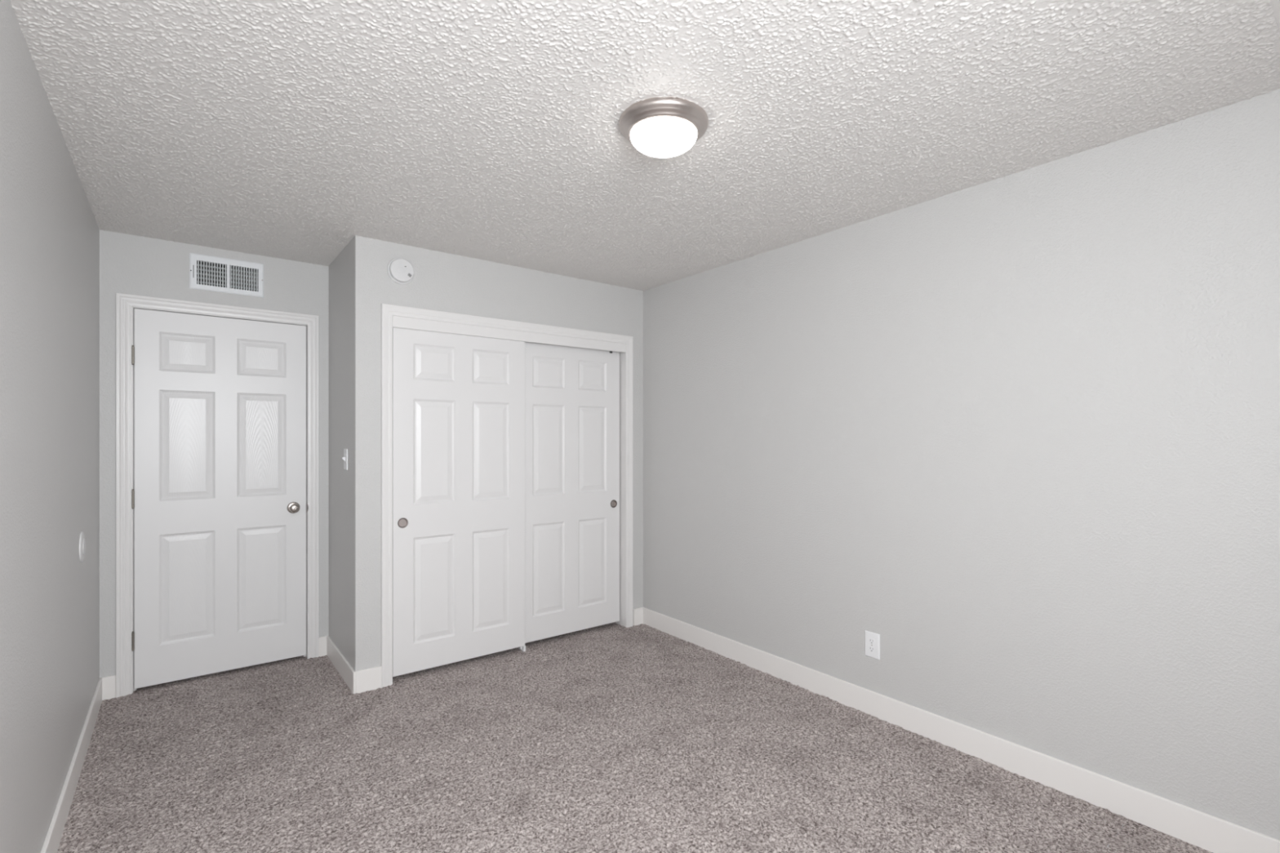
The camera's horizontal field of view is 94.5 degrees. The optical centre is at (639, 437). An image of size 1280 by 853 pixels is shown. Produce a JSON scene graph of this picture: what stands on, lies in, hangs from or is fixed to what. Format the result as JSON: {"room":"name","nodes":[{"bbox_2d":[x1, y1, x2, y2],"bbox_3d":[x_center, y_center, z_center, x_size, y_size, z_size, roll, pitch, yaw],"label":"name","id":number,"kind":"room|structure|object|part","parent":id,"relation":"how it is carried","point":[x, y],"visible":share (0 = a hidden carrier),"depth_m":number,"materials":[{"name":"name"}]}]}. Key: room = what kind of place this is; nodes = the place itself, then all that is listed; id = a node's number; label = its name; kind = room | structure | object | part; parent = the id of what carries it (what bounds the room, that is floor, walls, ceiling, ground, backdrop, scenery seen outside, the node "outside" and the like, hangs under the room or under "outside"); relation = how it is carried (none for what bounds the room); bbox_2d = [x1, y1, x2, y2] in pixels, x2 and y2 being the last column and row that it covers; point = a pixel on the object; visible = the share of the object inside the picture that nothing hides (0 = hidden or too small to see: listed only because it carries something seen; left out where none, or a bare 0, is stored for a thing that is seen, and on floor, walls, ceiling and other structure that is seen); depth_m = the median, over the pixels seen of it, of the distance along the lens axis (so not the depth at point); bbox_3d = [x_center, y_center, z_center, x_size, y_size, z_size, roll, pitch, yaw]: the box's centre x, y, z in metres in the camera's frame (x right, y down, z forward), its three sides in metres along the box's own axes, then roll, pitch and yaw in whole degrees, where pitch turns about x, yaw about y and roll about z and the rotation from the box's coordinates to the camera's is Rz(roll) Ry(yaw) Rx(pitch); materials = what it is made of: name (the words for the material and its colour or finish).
{"room":"empty bedroom","nodes":[
{"label":"empty bedroom","id":0,"kind":"room"},
{"bbox_2d":[0,0,99,852],"bbox_3d":[-1.660,0.155,1.498,0.120,2.510,5.882,0,0,-38],"label":"wall","id":1,"kind":"structure","parent":0,"point":[50,231],"depth_m":1.77,"materials":[{"name":"grey paint"}]},
{"bbox_2d":[40,678,102,852],"bbox_3d":[-1.334,1.312,1.186,0.012,0.136,4.750,0,0,-38],"label":"baseboard","id":2,"kind":"structure","parent":1,"relation":"attached to","point":[55,830],"depth_m":2.22,"materials":[{"name":"white paint"}]},
{"bbox_2d":[79,531,85,562],"bbox_3d":[-2.362,0.462,2.509,0.011,0.128,0.128,0,0,-38],"label":"protector","id":3,"kind":"object","parent":1,"relation":"attached to","point":[82,540],"visible":1,"depth_m":2.48,"materials":[{"name":"white plastic"}]},
{"bbox_2d":[99,229,328,677],"bbox_3d":[-1.648,0.155,4.041,3.018,2.510,0.120,0,0,-38],"label":"wall","id":4,"kind":"structure","parent":0,"point":[131,264],"depth_m":3.21,"materials":[{"name":"grey paint"}]},
{"bbox_2d":[98,675,115,700],"bbox_3d":[-2.773,1.312,3.083,0.066,0.136,0.012,0,0,-38],"label":"baseboard","id":5,"kind":"structure","parent":4,"relation":"attached to","point":[108,683],"depth_m":3.08,"materials":[{"name":"white paint"}]},
{"bbox_2d":[115,293,319,697],"bbox_3d":[-2.408,0.311,3.438,0.946,2.138,0.138,0,0,-38],"label":"door frame","id":6,"kind":"structure","parent":4,"relation":"attached to","point":[126,304],"depth_m":3.17,"materials":[{"name":"white paint"}]},
{"bbox_2d":[131,308,306,688],"bbox_3d":[-2.371,0.325,3.386,0.819,2.030,0.096,0,0,-38],"label":"door","id":7,"kind":"structure","parent":4,"relation":"in","point":[219,492],"depth_m":3.37,"materials":[{"name":"white wood"}]},
{"bbox_3d":[-2.517,-0.470,3.295,0.247,0.212,0.009,0,0,-38],"label":"panel","id":8,"kind":"part","parent":7,"relation":"part of","materials":[{"name":"white wood"}]},
{"bbox_3d":[-2.517,0.042,3.295,0.247,0.606,0.009,0,0,-38],"label":"panel","id":9,"kind":"part","parent":7,"relation":"part of","materials":[{"name":"white wood"}]},
{"bbox_3d":[-2.517,0.829,3.295,0.247,0.603,0.009,0,0,-38],"label":"panel","id":10,"kind":"part","parent":7,"relation":"part of","materials":[{"name":"white wood"}]},
{"bbox_3d":[-2.241,-0.470,3.510,0.246,0.212,0.009,0,0,-38],"label":"panel","id":11,"kind":"part","parent":7,"relation":"part of","materials":[{"name":"white wood"}]},
{"bbox_3d":[-2.241,0.042,3.510,0.246,0.606,0.009,0,0,-38],"label":"panel","id":12,"kind":"part","parent":7,"relation":"part of","materials":[{"name":"white wood"}]},
{"bbox_3d":[-2.241,0.829,3.510,0.246,0.603,0.009,0,0,-38],"label":"panel","id":13,"kind":"part","parent":7,"relation":"part of","materials":[{"name":"white wood"}]},
{"bbox_3d":[-2.092,0.426,3.581,0.069,0.069,0.061,0,0,-38],"label":"knob","id":14,"kind":"part","parent":7,"relation":"part of","materials":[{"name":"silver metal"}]},
{"bbox_2d":[189,252,263,297],"bbox_3d":[-2.400,-0.931,3.440,0.352,0.200,0.114,0,0,-38],"label":"air vent","id":15,"kind":"object","parent":4,"relation":"in","point":[206,273],"visible":1,"depth_m":3.41,"materials":[{"name":"white metal"}]},
{"bbox_2d":[319,635,326,657],"bbox_3d":[-1.982,1.312,3.697,0.044,0.136,0.012,0,0,-38],"label":"baseboard","id":16,"kind":"structure","parent":4,"relation":"attached to","point":[322,640],"depth_m":3.69,"materials":[{"name":"white paint"}]},
{"bbox_2d":[328,241,350,664],"bbox_3d":[-1.727,0.155,3.523,0.120,2.510,0.601,0,0,-38],"label":"wall","id":17,"kind":"structure","parent":0,"point":[340,268],"depth_m":3.48,"materials":[{"name":"grey paint"}]},
{"bbox_2d":[326,635,355,693],"bbox_3d":[-1.739,1.312,3.430,0.012,0.136,0.734,0,0,-38],"label":"baseboard","id":18,"kind":"structure","parent":17,"relation":"attached to","point":[345,670],"depth_m":3.36,"materials":[{"name":"white paint"}]},
{"bbox_2d":[342,448,347,470],"bbox_3d":[-1.659,0.122,3.320,0.022,0.117,0.072,0,0,-38],"label":"light switch","id":19,"kind":"object","parent":17,"relation":"attached to","point":[344,458],"visible":1,"depth_m":3.31,"materials":[{"name":"white plastic"}]},
{"bbox_2d":[350,235,643,671],"bbox_3d":[-0.784,0.155,3.799,1.950,2.510,0.120,0,0,-38],"label":"wall","id":20,"kind":"structure","parent":0,"point":[443,282],"depth_m":3.33,"materials":[{"name":"grey paint"}]},
{"bbox_2d":[355,666,381,693],"bbox_3d":[-1.462,1.312,3.189,0.130,0.136,0.012,0,0,-38],"label":"baseboard","id":21,"kind":"structure","parent":20,"relation":"attached to","point":[368,679],"depth_m":3.18,"materials":[{"name":"white paint"}]},
{"bbox_2d":[386,257,414,284],"bbox_3d":[-1.321,-0.927,3.281,0.145,0.145,0.039,0,0,-38],"label":"smoke detector","id":22,"kind":"object","parent":20,"relation":"attached to","point":[400,270],"visible":1,"depth_m":3.27,"materials":[{"name":"white plastic"}]},
{"bbox_2d":[392,327,524,677],"bbox_3d":[-1.062,0.341,3.545,0.808,1.978,0.037,0,0,-38],"label":"door","id":23,"kind":"structure","parent":20,"relation":"in","point":[459,400],"depth_m":3.50,"materials":[{"name":"white paint"}]},
{"bbox_3d":[-1.331,0.478,3.320,0.057,0.057,0.012,0,0,-38],"label":"finger pull","id":24,"kind":"part","parent":23,"relation":"part of","materials":[{"name":"silver metal"}]},
{"bbox_3d":[-1.191,-0.432,3.430,0.242,0.204,0.009,0,0,-38],"label":"panel","id":25,"kind":"part","parent":23,"relation":"part of","materials":[{"name":"white paint"}]},
{"bbox_3d":[-1.191,0.081,3.430,0.242,0.598,0.009,0,0,-38],"label":"panel","id":26,"kind":"part","parent":23,"relation":"part of","materials":[{"name":"white paint"}]},
{"bbox_3d":[-1.191,0.869,3.430,0.242,0.604,0.009,0,0,-38],"label":"panel","id":27,"kind":"part","parent":23,"relation":"part of","materials":[{"name":"white paint"}]},
{"bbox_3d":[-0.917,-0.432,3.643,0.243,0.204,0.009,0,0,-38],"label":"panel","id":28,"kind":"part","parent":23,"relation":"part of","materials":[{"name":"white paint"}]},
{"bbox_3d":[-0.917,0.081,3.643,0.243,0.598,0.009,0,0,-38],"label":"panel","id":29,"kind":"part","parent":23,"relation":"part of","materials":[{"name":"white paint"}]},
{"bbox_3d":[-0.917,0.869,3.643,0.243,0.604,0.009,0,0,-38],"label":"panel","id":30,"kind":"part","parent":23,"relation":"part of","materials":[{"name":"white paint"}]},
{"bbox_2d":[381,303,632,688],"bbox_3d":[-0.769,0.325,3.799,1.715,2.110,0.138,0,0,-38],"label":"door frame","id":31,"kind":"structure","parent":20,"relation":"attached to","point":[392,316],"depth_m":3.54,"materials":[{"name":"white paint"}]},
{"bbox_2d":[524,342,619,643],"bbox_3d":[-0.477,0.343,4.051,0.810,1.974,0.039,0,0,-38],"label":"door","id":32,"kind":"structure","parent":20,"relation":"in","point":[572,393],"depth_m":4.04,"materials":[{"name":"white paint"}]},
{"bbox_3d":[-0.607,-0.432,3.937,0.242,0.204,0.009,0,0,-38],"label":"panel","id":33,"kind":"part","parent":32,"relation":"part of","materials":[{"name":"white paint"}]},
{"bbox_3d":[-0.607,0.081,3.937,0.242,0.598,0.009,0,0,-38],"label":"panel","id":34,"kind":"part","parent":32,"relation":"part of","materials":[{"name":"white paint"}]},
{"bbox_3d":[-0.607,0.869,3.937,0.242,0.604,0.009,0,0,-38],"label":"panel","id":35,"kind":"part","parent":32,"relation":"part of","materials":[{"name":"white paint"}]},
{"bbox_3d":[-0.334,-0.432,4.149,0.235,0.204,0.009,0,0,-38],"label":"panel","id":36,"kind":"part","parent":32,"relation":"part of","materials":[{"name":"white paint"}]},
{"bbox_3d":[-0.334,0.081,4.149,0.235,0.598,0.009,0,0,-38],"label":"panel","id":37,"kind":"part","parent":32,"relation":"part of","materials":[{"name":"white paint"}]},
{"bbox_3d":[-0.334,0.869,4.149,0.235,0.604,0.009,0,0,-38],"label":"panel","id":38,"kind":"part","parent":32,"relation":"part of","materials":[{"name":"white paint"}]},
{"bbox_3d":[-0.191,0.475,4.258,0.057,0.057,0.012,0,0,-38],"label":"finger pull","id":39,"kind":"part","parent":32,"relation":"part of","materials":[{"name":"silver metal"}]},
{"bbox_2d":[633,607,643,626],"bbox_3d":[-0.010,1.312,4.316,0.092,0.136,0.012,0,0,-38],"label":"baseboard","id":40,"kind":"structure","parent":20,"relation":"attached to","point":[638,612],"depth_m":4.31,"materials":[{"name":"white paint"}]},
{"bbox_2d":[57,622,1212,852],"bbox_3d":[-0.457,1.361,2.508,3.058,0.014,6.002,0,0,-38],"label":"floor","id":41,"kind":"structure","parent":0,"point":[612,737],"depth_m":2.43,"materials":[{"name":"grey carpet"}]},
{"bbox_2d":[518,645,525,651],"bbox_3d":[-0.755,1.334,3.794,0.016,0.059,0.066,0,0,-38],"label":"floor guide","id":42,"kind":"object","parent":41,"relation":"on","point":[524,646],"visible":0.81,"depth_m":3.77,"materials":[{"name":"white plastic"}]},
{"bbox_2d":[9,0,1279,290],"bbox_3d":[-0.457,-1.128,2.508,3.058,0.104,6.002,0,0,-38],"label":"ceiling","id":43,"kind":"structure","parent":0,"point":[292,130],"depth_m":1.93,"materials":[{"name":"white paint"}]},
{"bbox_2d":[618,96,708,157],"bbox_3d":[0.081,-1.030,2.024,0.305,0.106,0.305,0,0,-38],"label":"ceiling light","id":44,"kind":"object","parent":43,"relation":"attached to","point":[668,126],"visible":1,"depth_m":1.94,"materials":[{"name":"white glass"}]},
{"bbox_3d":[0.081,-1.011,2.024,0.229,0.068,0.229,0,0,-38],"label":"lamp shade","id":45,"kind":"part","parent":44,"relation":"part of","materials":[{"name":"white glass"}]},
{"bbox_2d":[643,88,1279,839],"bbox_3d":[1.089,0.155,3.075,0.120,2.510,5.002,0,0,-38],"label":"wall","id":46,"kind":"structure","parent":0,"point":[1019,433],"depth_m":2.41,"materials":[{"name":"grey paint"}]},
{"bbox_2d":[864,630,879,660],"bbox_3d":[1.139,1.018,2.905,0.009,0.124,0.078,0,0,-38],"label":"wall outlet","id":47,"kind":"object","parent":46,"relation":"attached to","point":[872,640],"visible":1,"depth_m":2.90,"materials":[{"name":"white plastic"}]},
{"bbox_2d":[868,638,875,644],"bbox_3d":[1.137,0.999,2.904,0.002,0.028,0.034,0,0,-38],"label":"receptacle","id":48,"kind":"object","parent":47,"relation":"attached to","point":[871,641],"depth_m":2.90,"materials":[{"name":"grey plastic"}]},
{"bbox_2d":[868,645,875,653],"bbox_3d":[1.137,1.038,2.904,0.002,0.028,0.034,0,0,-38],"label":"receptacle","id":49,"kind":"object","parent":47,"relation":"attached to","point":[871,648],"depth_m":2.90,"materials":[{"name":"grey plastic"}]},
{"bbox_2d":[643,607,1279,852],"bbox_3d":[1.261,1.312,2.745,0.012,0.136,4.028,0,0,-38],"label":"baseboard","id":50,"kind":"structure","parent":46,"relation":"attached to","point":[1205,831],"depth_m":2.42,"materials":[{"name":"white paint"}]}
]}

